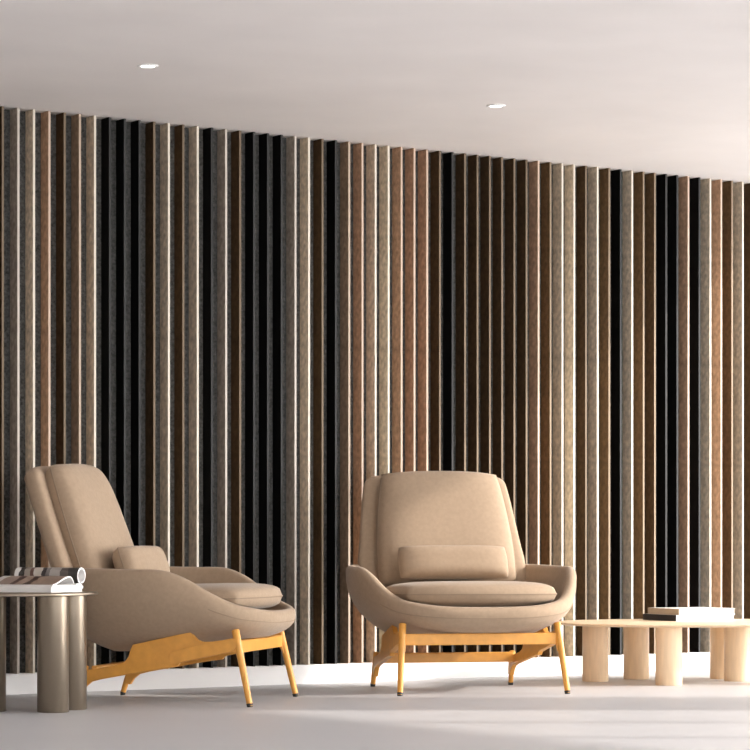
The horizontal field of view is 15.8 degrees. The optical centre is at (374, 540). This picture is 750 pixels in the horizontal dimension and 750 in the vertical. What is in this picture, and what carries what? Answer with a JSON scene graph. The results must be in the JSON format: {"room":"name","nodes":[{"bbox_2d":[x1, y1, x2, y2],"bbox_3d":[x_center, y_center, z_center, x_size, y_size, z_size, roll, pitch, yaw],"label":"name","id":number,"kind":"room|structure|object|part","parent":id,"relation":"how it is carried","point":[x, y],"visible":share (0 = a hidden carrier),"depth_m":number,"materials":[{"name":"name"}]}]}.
{"room":"lobby","nodes":[
{"label":"lobby","id":0,"kind":"room"},
{"bbox_2d":[0,0,749,183],"bbox_3d":[0.453,-1.924,5.307,13.200,0.250,12.600,0,0,-35],"label":"ceiling","id":1,"kind":"structure","parent":0,"point":[660,87],"depth_m":10.37,"materials":[{"name":"paint"}]},
{"bbox_2d":[137,64,158,68],"bbox_3d":[-0.859,-1.796,10.215,0.080,0.006,0.080,0,0,0],"label":"recessed light","id":2,"kind":"object","parent":1,"relation":"in","point":[148,66],"visible":1,"depth_m":10.21,"materials":[{"name":"white"}]},
{"bbox_2d":[486,104,505,107],"bbox_3d":[0.500,-1.796,11.150,0.080,0.006,0.080,0,0,0],"label":"recessed light","id":3,"kind":"object","parent":1,"relation":"in","point":[488,105],"visible":1,"depth_m":11.13,"materials":[{"name":"white"}]},
{"bbox_2d":[0,669,749,749],"bbox_3d":[6.202,0.736,9.300,27.200,0.200,12.600,0,0,-35],"label":"floor","id":4,"kind":"structure","parent":0,"point":[535,712],"depth_m":9.73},
{"bbox_2d":[0,591,97,712],"bbox_3d":[-1.360,0.413,10.050,0.656,0.446,0.656,0,0,0],"label":"round side table","id":5,"kind":"object","parent":4,"relation":"on","point":[61,616],"visible":0.96,"depth_m":10.01,"materials":[{"name":"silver metal"}]},
{"bbox_3d":[-1.437,0.418,10.080,0.118,0.435,0.118,0,0,0],"label":"leg","id":6,"kind":"part","parent":5,"relation":"part of","materials":[{"name":"beige metal"}]},
{"bbox_2d":[0,588,81,592],"bbox_3d":[-1.275,0.183,10.066,0.291,0.012,0.226,0,0,24],"label":"magazine","id":7,"kind":"object","parent":5,"relation":"on","point":[1,590],"visible":0.83,"depth_m":9.96,"materials":[{"name":"white paper"}]},
{"bbox_2d":[0,586,82,588],"bbox_3d":[-1.268,0.172,10.066,0.286,0.010,0.220,0,0,26],"label":"magazine","id":8,"kind":"object","parent":7,"relation":"on","point":[1,587],"visible":0.82,"depth_m":9.97,"materials":[{"name":"white paper"}]},
{"bbox_2d":[0,567,85,586],"bbox_3d":[-1.260,0.133,10.060,0.293,0.068,0.219,0,0,24],"label":"open magazine","id":9,"kind":"object","parent":8,"relation":"on","point":[23,576],"visible":1,"depth_m":10.05,"materials":[{"name":"white paper"}]},
{"bbox_3d":[-1.197,0.418,10.040,0.118,0.435,0.118,0,0,0],"label":"leg","id":10,"kind":"part","parent":5,"relation":"part of","materials":[{"name":"beige metal"}]},
{"bbox_3d":[-1.148,0.418,10.200,0.118,0.435,0.118,0,0,0],"label":"leg","id":11,"kind":"part","parent":5,"relation":"part of","materials":[{"name":"beige metal"}]},
{"bbox_2d":[24,464,298,706],"bbox_3d":[-0.849,0.164,10.787,1.029,0.949,0.971,0,0,12],"label":"lounge armchair","id":12,"kind":"object","parent":4,"relation":"on","point":[181,616],"visible":0.91,"depth_m":10.48,"materials":[{"name":"beige fabric"}]},
{"bbox_2d":[45,464,133,568],"bbox_3d":[-1.137,-0.048,10.856,0.277,0.525,0.622,0,0,13],"label":"cushion","id":13,"kind":"object","parent":12,"relation":"on","point":[84,510],"depth_m":10.62,"materials":[{"name":"beige fabric"}]},
{"bbox_3d":[-1.018,0.558,11.129,0.071,0.154,0.030,0,0,13],"label":"leg","id":14,"kind":"part","parent":12,"relation":"part of","materials":[{"name":"brown wood"}]},
{"bbox_2d":[112,546,169,571],"bbox_3d":[-0.934,0.094,10.802,0.140,0.150,0.494,0,0,12],"label":"lumbar pillow","id":15,"kind":"object","parent":12,"relation":"on","point":[129,557],"visible":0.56,"depth_m":10.63,"materials":[{"name":"beige fabric"}]},
{"bbox_3d":[-0.837,0.471,10.446,0.669,0.239,0.022,0,0,15],"label":"rail","id":16,"kind":"part","parent":12,"relation":"part of","materials":[{"name":"brown wood"}]},
{"bbox_3d":[-0.665,0.426,10.386,0.270,0.103,0.006,0,0,15],"label":"lap plate","id":17,"kind":"part","parent":12,"relation":"part of","materials":[{"name":"brown wood"}]},
{"bbox_3d":[-0.699,0.471,11.071,0.669,0.239,0.022,0,0,10],"label":"rail","id":18,"kind":"part","parent":12,"relation":"part of","materials":[{"name":"brown wood"}]},
{"bbox_2d":[196,583,281,608],"bbox_3d":[-0.708,0.227,10.755,0.650,0.117,0.688,0,0,12],"label":"seat cushion","id":19,"kind":"object","parent":12,"relation":"on","point":[237,595],"depth_m":10.49,"materials":[{"name":"beige fabric"}]},
{"bbox_3d":[-0.510,0.486,10.347,0.096,0.297,0.031,0,0,38],"label":"leg","id":20,"kind":"part","parent":12,"relation":"part of","materials":[{"name":"brown wood"}]},
{"bbox_3d":[-0.360,0.486,11.023,0.096,0.297,0.031,0,0,-13],"label":"leg","id":21,"kind":"part","parent":12,"relation":"part of","materials":[{"name":"brown wood"}]},
{"bbox_2d":[346,471,576,695],"bbox_3d":[0.362,0.164,11.606,0.971,0.949,1.028,0,0,-13],"label":"lounge armchair","id":22,"kind":"object","parent":4,"relation":"on","point":[411,508],"visible":0.91,"depth_m":11.72,"materials":[{"name":"beige fabric"}]},
{"bbox_3d":[0.000,0.558,11.770,0.030,0.154,0.071,0,0,-13],"label":"leg","id":23,"kind":"part","parent":22,"relation":"part of","materials":[{"name":"brown wood"}]},
{"bbox_3d":[0.058,0.471,11.450,0.022,0.239,0.669,0,0,-10],"label":"rail","id":24,"kind":"part","parent":22,"relation":"part of","materials":[{"name":"brown wood"}]},
{"bbox_3d":[0.076,0.426,11.269,0.006,0.103,0.270,0,0,-10],"label":"lap plate","id":25,"kind":"part","parent":22,"relation":"part of","materials":[{"name":"brown wood"}]},
{"bbox_3d":[0.106,0.486,11.112,0.031,0.297,0.096,0,0,13],"label":"leg","id":26,"kind":"part","parent":22,"relation":"part of","materials":[{"name":"brown wood"}]},
{"bbox_2d":[377,471,515,586],"bbox_3d":[0.303,-0.048,11.895,0.622,0.525,0.277,0,0,-12],"label":"cushion","id":27,"kind":"object","parent":22,"relation":"on","point":[415,508],"depth_m":11.84,"materials":[{"name":"beige fabric"}]},
{"bbox_2d":[398,545,508,579],"bbox_3d":[0.339,0.094,11.688,0.494,0.150,0.140,0,0,-13],"label":"lumbar pillow","id":28,"kind":"object","parent":22,"relation":"on","point":[426,562],"visible":1,"depth_m":11.64,"materials":[{"name":"beige fabric"}]},
{"bbox_2d":[386,581,555,606],"bbox_3d":[0.392,0.227,11.464,0.688,0.117,0.650,0,0,-12],"label":"seat cushion","id":29,"kind":"object","parent":22,"relation":"on","point":[403,593],"depth_m":11.17,"materials":[{"name":"beige fabric"}]},
{"bbox_3d":[0.600,0.558,11.903,0.030,0.154,0.071,0,0,-12],"label":"leg","id":30,"kind":"part","parent":22,"relation":"part of","materials":[{"name":"brown wood"}]},
{"bbox_3d":[0.683,0.471,11.589,0.022,0.239,0.669,0,0,-15],"label":"rail","id":31,"kind":"part","parent":22,"relation":"part of","materials":[{"name":"brown wood"}]},
{"bbox_3d":[0.782,0.486,11.262,0.031,0.297,0.096,0,0,-38],"label":"leg","id":32,"kind":"part","parent":22,"relation":"part of","materials":[{"name":"brown wood"}]},
{"bbox_2d":[558,619,749,685],"bbox_3d":[1.440,0.501,12.250,1.249,0.270,0.935,0,0,0],"label":"oval coffee table","id":33,"kind":"object","parent":4,"relation":"on","point":[729,639],"visible":0.95,"depth_m":12.21,"materials":[{"name":"beige wood"}]},
{"bbox_3d":[0.999,0.507,12.240,0.118,0.258,0.118,0,0,0],"label":"leg","id":34,"kind":"part","parent":33,"relation":"part of","materials":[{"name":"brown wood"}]},
{"bbox_3d":[1.204,0.507,12.440,0.118,0.258,0.118,0,0,0],"label":"leg","id":35,"kind":"part","parent":33,"relation":"part of","materials":[{"name":"brown wood"}]},
{"bbox_3d":[1.297,0.507,11.920,0.118,0.258,0.118,0,0,0],"label":"leg","id":36,"kind":"part","parent":33,"relation":"part of","materials":[{"name":"brown wood"}]},
{"bbox_2d":[643,614,734,620],"bbox_3d":[1.453,0.352,12.507,0.321,0.028,0.285,0,0,-26],"label":"hardcover book","id":37,"kind":"object","parent":33,"relation":"on","point":[663,617],"visible":0.91,"depth_m":12.39,"materials":[{"name":"white paper"}]},
{"bbox_2d":[648,607,734,614],"bbox_3d":[1.466,0.324,12.503,0.308,0.028,0.265,0,0,-26],"label":"hardcover book","id":38,"kind":"object","parent":37,"relation":"on","point":[662,610],"visible":1,"depth_m":12.40,"materials":[{"name":"white paper"}]},
{"bbox_3d":[1.606,0.507,12.470,0.118,0.258,0.118,0,0,0],"label":"leg","id":39,"kind":"part","parent":33,"relation":"part of","materials":[{"name":"brown wood"}]},
{"bbox_3d":[1.645,0.507,12.270,0.118,0.258,0.118,0,0,0],"label":"leg","id":40,"kind":"part","parent":33,"relation":"part of","materials":[{"name":"brown wood"}]},
{"bbox_3d":[-3.069,-0.581,10.379,13.200,2.435,0.250,0,0,-35],"label":"wall","id":41,"kind":"structure","parent":0,"visible":0},
{"bbox_2d":[6,652,709,694],"bbox_3d":[-2.888,0.594,10.292,13.000,0.084,0.100,0,0,-35],"label":"baseboard","id":42,"kind":"structure","parent":41,"relation":"attached to","point":[172,678],"depth_m":12.10,"materials":[{"name":"white paint"}]},
{"bbox_2d":[0,106,749,673],"bbox_3d":[-0.417,-0.623,11.994,7.000,2.350,0.078,0,0,-35],"label":"panel","id":43,"kind":"object","parent":41,"relation":"attached to","point":[241,332],"visible":0.71,"depth_m":12.20,"materials":[{"name":"brown wood"}]}
]}

